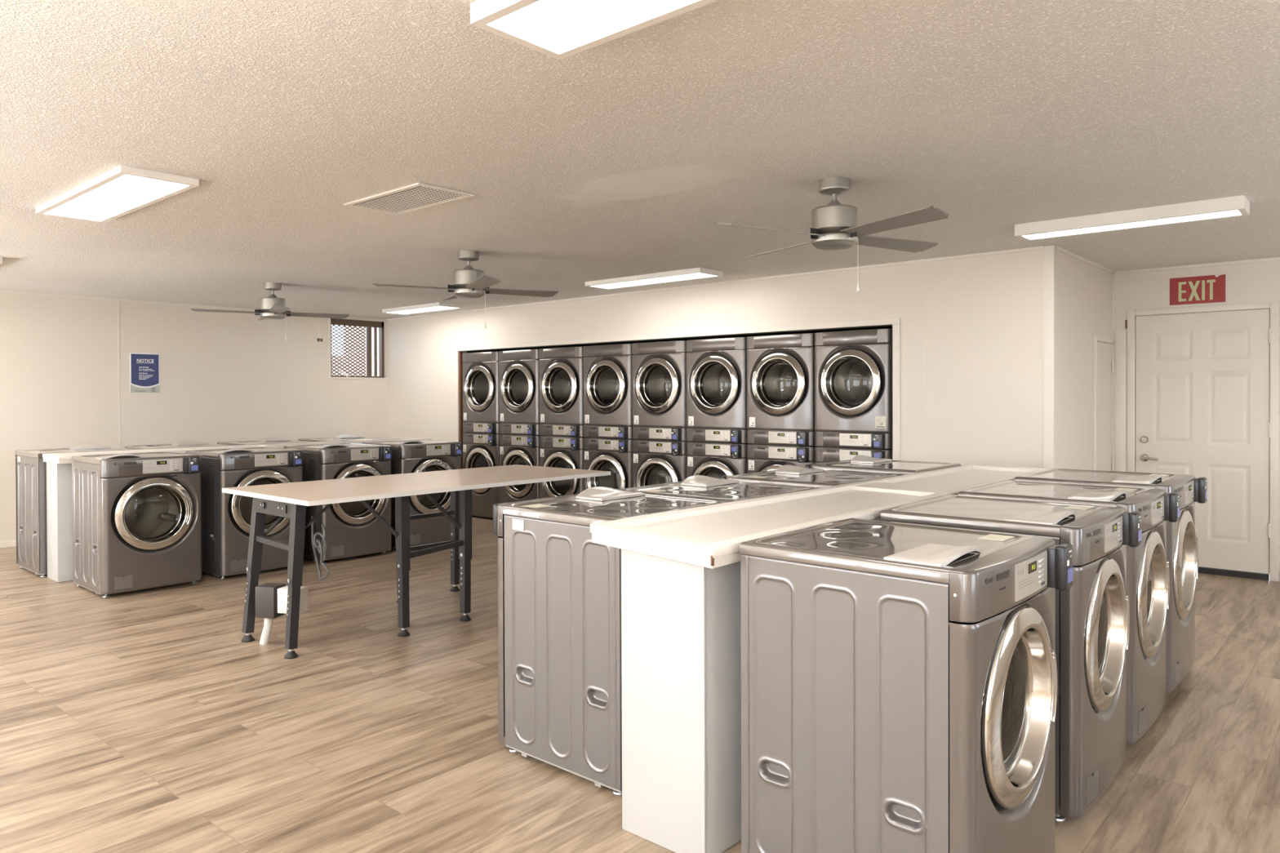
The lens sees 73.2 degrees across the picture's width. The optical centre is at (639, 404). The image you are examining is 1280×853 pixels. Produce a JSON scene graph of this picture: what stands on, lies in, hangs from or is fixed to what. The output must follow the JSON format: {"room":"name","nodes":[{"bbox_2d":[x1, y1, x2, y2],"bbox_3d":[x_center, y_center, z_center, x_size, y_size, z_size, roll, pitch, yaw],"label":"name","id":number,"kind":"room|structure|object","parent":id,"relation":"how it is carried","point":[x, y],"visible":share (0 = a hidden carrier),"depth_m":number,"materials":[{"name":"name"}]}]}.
{"room":"laundry","nodes":[
{"label":"laundry","id":0,"kind":"room"},
{"bbox_2d":[0,292,387,542],"bbox_3d":[-6.583,0.146,7.803,0.120,2.467,9.704,0,1,41],"label":"wall","id":1,"kind":"structure","parent":0,"point":[224,376],"depth_m":9.34,"materials":[{"name":"beige paint"}]},
{"bbox_2d":[0,540,15,547],"bbox_3d":[-6.530,1.353,7.770,0.010,0.055,9.704,0,1,41],"label":"baseboard","id":2,"kind":"structure","parent":1,"relation":"attached to","point":[7,544],"depth_m":8.28,"materials":[{"name":"beige paint"}]},
{"bbox_2d":[129,352,159,393],"bbox_3d":[-5.282,-0.333,9.197,0.005,0.426,0.290,0,1,41],"label":"notice sign","id":3,"kind":"object","parent":1,"relation":"attached to","point":[144,368],"visible":1,"depth_m":9.19,"materials":[{"name":"blue paper"}]},
{"bbox_2d":[316,327,322,349],"bbox_3d":[-3.976,-0.817,10.686,0.014,0.266,0.066,0,1,41],"label":"wall switch","id":4,"kind":"object","parent":1,"relation":"attached to","point":[319,330],"visible":1,"depth_m":10.68,"materials":[{"name":"beige paint"}]},
{"bbox_2d":[328,317,387,379],"bbox_3d":[-3.663,-0.713,11.133,0.129,0.777,0.830,0,1,41],"label":"window","id":5,"kind":"structure","parent":1,"relation":"in","point":[368,323],"depth_m":11.20,"materials":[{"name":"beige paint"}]},
{"bbox_2d":[0,0,1279,319],"bbox_3d":[-1.214,-1.137,4.255,12.930,0.120,11.735,0,1,41],"label":"ceiling","id":6,"kind":"structure","parent":0,"point":[624,156],"depth_m":3.46,"materials":[{"name":"white paint"}]},
{"bbox_2d":[35,164,199,222],"bbox_3d":[-2.700,-1.057,4.404,1.305,0.031,0.335,0,1,41],"label":"recessed light","id":7,"kind":"object","parent":6,"relation":"in","point":[122,190],"visible":1,"depth_m":4.29,"materials":[{"name":"white plastic"}]},
{"bbox_2d":[45,174,186,220],"bbox_3d":[-2.700,-1.048,4.404,1.245,0.006,0.275,0,1,41],"label":"diffuser","id":8,"kind":"object","parent":7,"relation":"attached to","point":[119,195],"depth_m":4.36,"materials":[{"name":"white plastic"}]},
{"bbox_2d":[190,282,349,340],"bbox_3d":[-3.337,-0.838,7.833,1.000,0.520,1.000,0,0,16],"label":"ceiling fan","id":9,"kind":"object","parent":6,"relation":"hanging from","point":[272,307],"visible":1,"depth_m":7.76,"materials":[{"name":"grey metal"}]},
{"bbox_2d":[343,182,475,215],"bbox_3d":[-1.218,-1.073,4.525,0.690,0.011,0.344,0,1,41],"label":"ceiling vent","id":10,"kind":"object","parent":6,"relation":"in","point":[418,196],"visible":1,"depth_m":4.50,"materials":[{"name":"white metal"}]},
{"bbox_2d":[355,186,464,213],"bbox_3d":[-1.218,-1.069,4.525,0.630,0.003,0.284,0,1,41],"label":"grille","id":11,"kind":"object","parent":10,"relation":"attached to","point":[411,199],"depth_m":4.52,"materials":[{"name":"white metal"}]},
{"bbox_2d":[382,302,462,314],"bbox_3d":[-2.508,-1.097,9.899,1.120,0.039,0.320,0,1,41],"label":"recessed light","id":12,"kind":"object","parent":6,"relation":"in","point":[438,306],"visible":1,"depth_m":9.78,"materials":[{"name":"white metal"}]},
{"bbox_2d":[390,306,455,314],"bbox_3d":[-2.508,-1.085,9.899,1.060,0.006,0.260,0,1,41],"label":"diffuser","id":13,"kind":"object","parent":12,"relation":"attached to","point":[406,309],"depth_m":9.87,"materials":[{"name":"white plastic"}]},
{"bbox_2d":[372,249,558,328],"bbox_3d":[-1.228,-0.817,6.178,1.000,0.550,1.000,0,0,21],"label":"ceiling fan","id":14,"kind":"object","parent":6,"relation":"hanging from","point":[468,282],"visible":1,"depth_m":6.11,"materials":[{"name":"grey metal"}]},
{"bbox_2d":[470,0,717,59],"bbox_3d":[0.118,-1.036,2.006,1.225,0.054,0.325,0,1,41],"label":"ceiling light","id":15,"kind":"object","parent":6,"relation":"attached to","point":[559,29],"visible":1,"depth_m":2.27,"materials":[{"name":"white plastic"}]},
{"bbox_2d":[585,267,722,289],"bbox_3d":[0.096,-1.087,7.488,1.305,0.039,0.310,0,1,41],"label":"ceiling light","id":16,"kind":"object","parent":6,"relation":"in","point":[695,273],"visible":1,"depth_m":7.38,"materials":[{"name":"white plastic"}]},
{"bbox_2d":[591,272,714,288],"bbox_3d":[0.096,-1.074,7.488,1.245,0.006,0.250,0,1,41],"label":"diffuser","id":17,"kind":"object","parent":16,"relation":"attached to","point":[657,277],"depth_m":7.44,"materials":[{"name":"white plastic"}]},
{"bbox_2d":[715,176,949,292],"bbox_3d":[0.942,-0.814,4.176,1.000,0.540,1.000,0,0,16],"label":"ceiling fan","id":18,"kind":"object","parent":6,"relation":"hanging from","point":[834,226],"visible":1,"depth_m":4.09,"materials":[{"name":"silver metal"}]},
{"bbox_2d":[1014,195,1249,240],"bbox_3d":[2.794,-1.061,4.962,1.152,0.069,0.230,0,1,41],"label":"ceiling light","id":19,"kind":"object","parent":6,"relation":"attached to","point":[1234,206],"visible":1,"depth_m":4.86,"materials":[{"name":"white plastic"}]},
{"bbox_2d":[1023,209,1241,239],"bbox_3d":[2.794,-1.033,4.963,1.092,0.006,0.170,0,1,41],"label":"diffuser","id":20,"kind":"object","parent":19,"relation":"attached to","point":[1230,213],"depth_m":4.93,"materials":[{"name":"white plastic"}]},
{"bbox_2d":[0,515,1279,852],"bbox_3d":[-1.206,1.450,4.276,12.930,0.120,11.735,0,1,41],"label":"floor","id":21,"kind":"structure","parent":0,"point":[142,721],"depth_m":3.66,"materials":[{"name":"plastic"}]},
{"bbox_2d":[14,444,128,577],"bbox_3d":[-4.830,0.866,7.338,0.750,1.023,0.681,0,1,41],"label":"washing machine","id":22,"kind":"object","parent":21,"relation":"on","point":[31,540],"visible":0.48,"depth_m":7.00,"materials":[{"name":"grey paint"}]},
{"bbox_2d":[71,451,201,597],"bbox_3d":[-3.815,0.869,6.562,0.750,1.023,0.681,0,1,41],"label":"washing machine","id":23,"kind":"object","parent":21,"relation":"on","point":[137,517],"visible":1,"depth_m":6.37,"materials":[{"name":"grey paint"}]},
{"bbox_2d":[124,440,230,449],"bbox_3d":[-4.280,0.859,7.968,0.750,1.023,0.681,0,1,41],"label":"washing machine","id":24,"kind":"object","parent":21,"relation":"on","point":[186,443],"visible":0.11,"depth_m":7.98,"materials":[{"name":"grey paint"}]},
{"bbox_2d":[42,437,431,582],"bbox_3d":[-3.465,0.872,7.940,0.464,0.992,3.364,0,1,41],"label":"counter","id":25,"kind":"object","parent":21,"relation":"on","point":[59,465],"depth_m":6.74,"materials":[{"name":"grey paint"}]},
{"bbox_2d":[185,447,303,579],"bbox_3d":[-3.276,0.862,7.180,0.750,1.023,0.681,0,1,41],"label":"washing machine","id":26,"kind":"object","parent":21,"relation":"on","point":[226,517],"visible":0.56,"depth_m":6.87,"materials":[{"name":"grey paint"}]},
{"bbox_2d":[217,436,311,445],"bbox_3d":[-3.738,0.852,8.590,0.750,1.023,0.681,0,1,41],"label":"washing machine","id":27,"kind":"object","parent":21,"relation":"on","point":[271,440],"visible":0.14,"depth_m":8.64,"materials":[{"name":"grey paint"}]},
{"bbox_2d":[255,582,307,644],"bbox_3d":[-2.062,1.218,4.955,0.298,0.351,0.110,0,0,13],"label":"floor outlet","id":28,"kind":"object","parent":21,"relation":"on","point":[271,598],"visible":0.84,"depth_m":4.92,"materials":[{"name":"white plastic"}]},
{"bbox_2d":[283,443,391,563],"bbox_3d":[-2.720,0.855,7.818,0.750,1.023,0.681,0,1,41],"label":"washing machine","id":29,"kind":"object","parent":21,"relation":"on","point":[352,530],"visible":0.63,"depth_m":7.55,"materials":[{"name":"grey paint"}]},
{"bbox_2d":[297,434,386,441],"bbox_3d":[-3.189,0.846,9.218,0.750,1.023,0.681,0,1,41],"label":"washing machine","id":30,"kind":"object","parent":21,"relation":"on","point":[343,437],"visible":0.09,"depth_m":9.27,"materials":[{"name":"grey paint"}]},
{"bbox_2d":[362,440,462,548],"bbox_3d":[-2.206,0.849,8.407,0.750,1.023,0.681,0,1,41],"label":"washing machine","id":31,"kind":"object","parent":21,"relation":"on","point":[408,456],"visible":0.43,"depth_m":8.14,"materials":[{"name":"grey paint"}]},
{"bbox_2d":[222,464,610,659],"bbox_3d":[-1.373,0.939,5.747,1.042,0.880,2.342,0,1,41],"label":"folding table","id":32,"kind":"object","parent":21,"relation":"on","point":[291,500],"visible":1,"depth_m":5.14,"materials":[{"name":"beige laminate"}]},
{"bbox_2d":[311,515,329,580],"bbox_3d":[-1.801,0.815,4.824,0.212,0.354,0.056,0,1,41],"label":"power cord","id":33,"kind":"object","parent":32,"relation":"hanging from","point":[317,544],"visible":0.99,"depth_m":4.80,"materials":[{"name":"grey plastic"}]},
{"bbox_2d":[462,432,499,518],"bbox_3d":[-1.698,0.839,10.403,0.680,0.990,0.716,0,1,41],"label":"dryer","id":34,"kind":"object","parent":21,"relation":"on","point":[479,450],"visible":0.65,"depth_m":10.13,"materials":[{"name":"grey paint"}]},
{"bbox_2d":[462,351,499,434],"bbox_3d":[-1.702,-0.137,10.395,0.680,0.958,0.716,0,1,41],"label":"dryer","id":35,"kind":"object","parent":34,"relation":"on","point":[480,370],"visible":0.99,"depth_m":10.18,"materials":[{"name":"grey paint"}]},
{"bbox_2d":[499,434,540,502],"bbox_3d":[-1.183,0.841,9.953,0.680,0.990,0.716,0,1,41],"label":"dryer","id":36,"kind":"object","parent":21,"relation":"on","point":[514,449],"visible":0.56,"depth_m":9.72,"materials":[{"name":"grey paint"}]},
{"bbox_2d":[498,349,540,435],"bbox_3d":[-1.186,-0.136,9.946,0.680,0.958,0.716,0,1,41],"label":"dryer","id":37,"kind":"object","parent":36,"relation":"on","point":[518,370],"visible":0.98,"depth_m":9.73,"materials":[{"name":"grey paint"}]},
{"bbox_2d":[539,435,584,498],"bbox_3d":[-0.667,0.843,9.504,0.680,0.990,0.716,0,1,41],"label":"dryer","id":38,"kind":"object","parent":21,"relation":"on","point":[555,451],"visible":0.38,"depth_m":9.31,"materials":[{"name":"grey paint"}]},
{"bbox_2d":[538,346,584,437],"bbox_3d":[-0.670,-0.134,9.496,0.680,0.958,0.716,0,1,41],"label":"dryer","id":39,"kind":"object","parent":38,"relation":"on","point":[561,369],"visible":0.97,"depth_m":9.27,"materials":[{"name":"grey paint"}]},
{"bbox_2d":[583,437,632,490],"bbox_3d":[-0.151,0.844,9.054,0.680,0.990,0.716,0,1,41],"label":"dryer","id":40,"kind":"object","parent":21,"relation":"on","point":[614,455],"visible":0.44,"depth_m":8.85,"materials":[{"name":"grey paint"}]},
{"bbox_2d":[582,343,633,439],"bbox_3d":[-0.154,-0.132,9.046,0.680,0.958,0.716,0,1,41],"label":"dryer","id":41,"kind":"object","parent":40,"relation":"on","point":[607,368],"visible":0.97,"depth_m":8.83,"materials":[{"name":"grey paint"}]},
{"bbox_2d":[493,486,728,795],"bbox_3d":[-0.128,0.881,3.533,0.750,1.023,0.681,0,1,41],"label":"washing machine","id":42,"kind":"object","parent":21,"relation":"on","point":[559,590],"visible":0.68,"depth_m":3.26,"materials":[{"name":"grey metal"}]},
{"bbox_2d":[632,439,687,487],"bbox_3d":[0.365,0.846,8.604,0.680,0.990,0.716,0,1,41],"label":"dryer","id":43,"kind":"object","parent":21,"relation":"on","point":[654,461],"visible":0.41,"depth_m":8.42,"materials":[{"name":"grey paint"}]},
{"bbox_2d":[631,340,686,441],"bbox_3d":[0.361,-0.130,8.596,0.680,0.958,0.716,0,1,41],"label":"dryer","id":44,"kind":"object","parent":43,"relation":"on","point":[659,369],"visible":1,"depth_m":8.38,"materials":[{"name":"grey paint"}]},
{"bbox_2d":[617,475,817,502],"bbox_3d":[0.351,0.875,4.082,0.750,1.023,0.681,0,1,41],"label":"washing machine","id":45,"kind":"object","parent":21,"relation":"on","point":[695,486],"visible":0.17,"depth_m":4.06,"materials":[{"name":"grey paint"}]},
{"bbox_2d":[686,441,748,479],"bbox_3d":[0.880,0.848,8.154,0.680,0.990,0.716,0,1,41],"label":"dryer","id":46,"kind":"object","parent":21,"relation":"on","point":[713,460],"visible":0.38,"depth_m":7.92,"materials":[{"name":"grey paint"}]},
{"bbox_2d":[686,337,746,444],"bbox_3d":[0.877,-0.128,8.146,0.680,0.958,0.716,0,1,41],"label":"dryer","id":47,"kind":"object","parent":46,"relation":"on","point":[717,367],"visible":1,"depth_m":7.94,"materials":[{"name":"grey paint"}]},
{"bbox_2d":[746,444,815,473],"bbox_3d":[1.396,0.850,7.704,0.680,0.990,0.716,0,1,41],"label":"dryer","id":48,"kind":"object","parent":21,"relation":"on","point":[760,457],"visible":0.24,"depth_m":7.48,"materials":[{"name":"grey paint"}]},
{"bbox_2d":[746,333,815,446],"bbox_3d":[1.393,-0.126,7.697,0.680,0.958,0.716,0,1,41],"label":"dryer","id":49,"kind":"object","parent":48,"relation":"on","point":[780,368],"visible":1,"depth_m":7.49,"materials":[{"name":"grey paint"}]},
{"bbox_2d":[720,464,897,488],"bbox_3d":[0.920,0.867,4.735,0.750,1.023,0.681,0,1,41],"label":"washing machine","id":50,"kind":"object","parent":21,"relation":"on","point":[787,474],"visible":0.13,"depth_m":4.66,"materials":[{"name":"grey paint"}]},
{"bbox_2d":[590,464,1051,852],"bbox_3d":[1.140,0.882,3.955,0.501,1.004,3.396,0,1,41],"label":"counter","id":51,"kind":"object","parent":21,"relation":"on","point":[681,628],"depth_m":2.72,"materials":[{"name":"white laminate"}]},
{"bbox_2d":[814,446,892,463],"bbox_3d":[1.912,0.852,7.255,0.680,0.990,0.716,0,1,41],"label":"dryer","id":52,"kind":"object","parent":21,"relation":"on","point":[822,454],"visible":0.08,"depth_m":7.04,"materials":[{"name":"grey paint"}]},
{"bbox_2d":[814,328,892,449],"bbox_3d":[1.908,-0.124,7.247,0.680,0.958,0.716,0,1,41],"label":"dryer","id":53,"kind":"object","parent":52,"relation":"on","point":[853,369],"visible":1,"depth_m":7.04,"materials":[{"name":"grey paint"}]},
{"bbox_2d":[804,455,960,475],"bbox_3d":[1.518,0.852,5.421,0.750,1.023,0.681,0,1,41],"label":"washing machine","id":54,"kind":"object","parent":21,"relation":"on","point":[859,464],"visible":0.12,"depth_m":5.31,"materials":[{"name":"grey paint"}]},
{"bbox_2d":[739,518,1073,852],"bbox_3d":[0.803,0.885,2.569,0.750,1.023,0.681,0,1,42],"label":"washing machine","id":55,"kind":"object","parent":21,"relation":"on","point":[899,681],"visible":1,"depth_m":2.34,"materials":[{"name":"grey metal"}]},
{"bbox_2d":[880,494,1141,822],"bbox_3d":[1.416,0.877,3.272,0.750,1.023,0.681,0,1,41],"label":"washing machine","id":56,"kind":"object","parent":21,"relation":"on","point":[1092,615],"visible":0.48,"depth_m":2.97,"materials":[{"name":"grey paint"}]},
{"bbox_2d":[957,480,1179,744],"bbox_3d":[1.925,0.865,3.855,0.750,1.023,0.681,0,1,41],"label":"washing machine","id":57,"kind":"object","parent":21,"relation":"on","point":[1148,574],"visible":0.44,"depth_m":3.60,"materials":[{"name":"grey paint"}]},
{"bbox_2d":[1013,468,1207,692],"bbox_3d":[2.421,0.847,4.424,0.750,1.023,0.681,0,1,41],"label":"washing machine","id":58,"kind":"object","parent":21,"relation":"on","point":[1182,543],"visible":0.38,"depth_m":4.18,"materials":[{"name":"grey paint"}]},
{"bbox_2d":[466,325,892,352],"bbox_3d":[0.248,0.297,8.995,5.750,2.100,0.830,0,1,41],"label":"wall","id":59,"kind":"structure","parent":0,"point":[888,326],"depth_m":8.79,"materials":[{"name":"black paint"}]},
{"bbox_2d":[386,244,1057,468],"bbox_3d":[-0.244,0.117,8.793,8.373,2.467,0.120,0,1,41],"label":"wall","id":60,"kind":"structure","parent":0,"point":[984,314],"depth_m":6.69,"materials":[{"name":"beige paint"}]},
{"bbox_2d":[458,351,462,469],"bbox_3d":[-2.165,0.354,10.413,0.026,1.980,0.026,0,1,41],"label":"trim","id":61,"kind":"structure","parent":60,"relation":"attached to","point":[460,353],"depth_m":10.40,"materials":[{"name":"brown wood"}]},
{"bbox_2d":[118,263,924,462],"bbox_3d":[-1.634,0.095,7.806,8.001,2.337,0.006,0,0,18],"label":"trim","id":62,"kind":"structure","parent":60,"relation":"attached to","point":[924,264],"depth_m":6.60,"materials":[{"name":"beige paint"}]},
{"bbox_2d":[0,245,1279,320],"bbox_3d":[-1.280,-1.093,7.846,17.038,0.024,7.203,0,0,-1],"label":"trim","id":63,"kind":"structure","parent":60,"relation":"attached to","point":[1057,248],"depth_m":7.27,"materials":[{"name":"beige paint"}]},
{"bbox_2d":[455,317,900,460],"bbox_3d":[-0.095,0.334,8.574,5.637,2.035,0.016,0,1,41],"label":"trim","id":64,"kind":"structure","parent":60,"relation":"attached to","point":[895,322],"depth_m":7.40,"materials":[{"name":"beige paint"}]},
{"bbox_2d":[1044,245,1055,468],"bbox_3d":[2.860,0.131,6.017,0.065,2.463,0.038,0,1,41],"label":"trim","id":65,"kind":"structure","parent":60,"relation":"attached to","point":[1050,251],"depth_m":6.00,"materials":[{"name":"beige paint"}]},
{"bbox_2d":[1057,251,1113,471],"bbox_3d":[3.434,0.121,6.732,0.120,2.467,1.611,0,1,41],"label":"wall","id":66,"kind":"structure","parent":0,"point":[1085,291],"depth_m":6.48,"materials":[{"name":"beige paint"}]},
{"bbox_2d":[1093,334,1114,471],"bbox_3d":[3.788,0.401,7.059,0.046,1.900,0.622,0,1,41],"label":"door","id":67,"kind":"structure","parent":66,"relation":"in","point":[1104,365],"depth_m":7.06,"materials":[{"name":"beige paint"}]},
{"bbox_2d":[1112,274,1115,329],"bbox_3d":[4.006,-0.863,7.282,0.014,0.463,0.014,0,1,41],"label":"trim","id":68,"kind":"structure","parent":66,"relation":"attached to","point":[1113,275],"depth_m":7.28,"materials":[{"name":"beige paint"}]},
{"bbox_2d":[1113,260,1279,570],"bbox_3d":[5.652,0.120,5.946,4.497,2.467,0.120,0,1,41],"label":"wall","id":69,"kind":"structure","parent":0,"point":[1255,282],"depth_m":6.99,"materials":[{"name":"beige paint"}]},
{"bbox_2d":[1124,320,1127,328],"bbox_3d":[4.078,-0.672,7.227,0.014,0.070,0.006,0,1,41],"label":"trim","id":70,"kind":"structure","parent":69,"relation":"attached to","point":[1126,321],"depth_m":7.22,"materials":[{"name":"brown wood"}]},
{"bbox_2d":[1115,301,1279,582],"bbox_3d":[4.441,0.281,6.920,1.115,2.138,0.108,0,1,41],"label":"door","id":71,"kind":"structure","parent":69,"relation":"in","point":[1203,388],"depth_m":6.82,"materials":[{"name":"beige paint"}]},
{"bbox_2d":[1169,274,1225,305],"bbox_3d":[4.457,-0.914,6.894,0.378,0.218,0.005,0,1,41],"label":"exit sign","id":72,"kind":"object","parent":69,"relation":"attached to","point":[1209,288],"visible":1,"depth_m":6.89,"materials":[{"name":"red plastic"}]},
{"label":"outside","id":73,"kind":"structure","parent":0,"visible":0},
{"label":"ground","id":74,"kind":"structure","parent":73,"visible":0},
{"bbox_2d":[331,325,378,376],"bbox_3d":[-3.256,-0.329,16.240,0.200,3.540,11.800,0,1,41],"label":"wall","id":75,"kind":"structure","parent":74,"relation":"on","point":[372,328],"depth_m":14.42,"materials":[{"name":"beige paint"}]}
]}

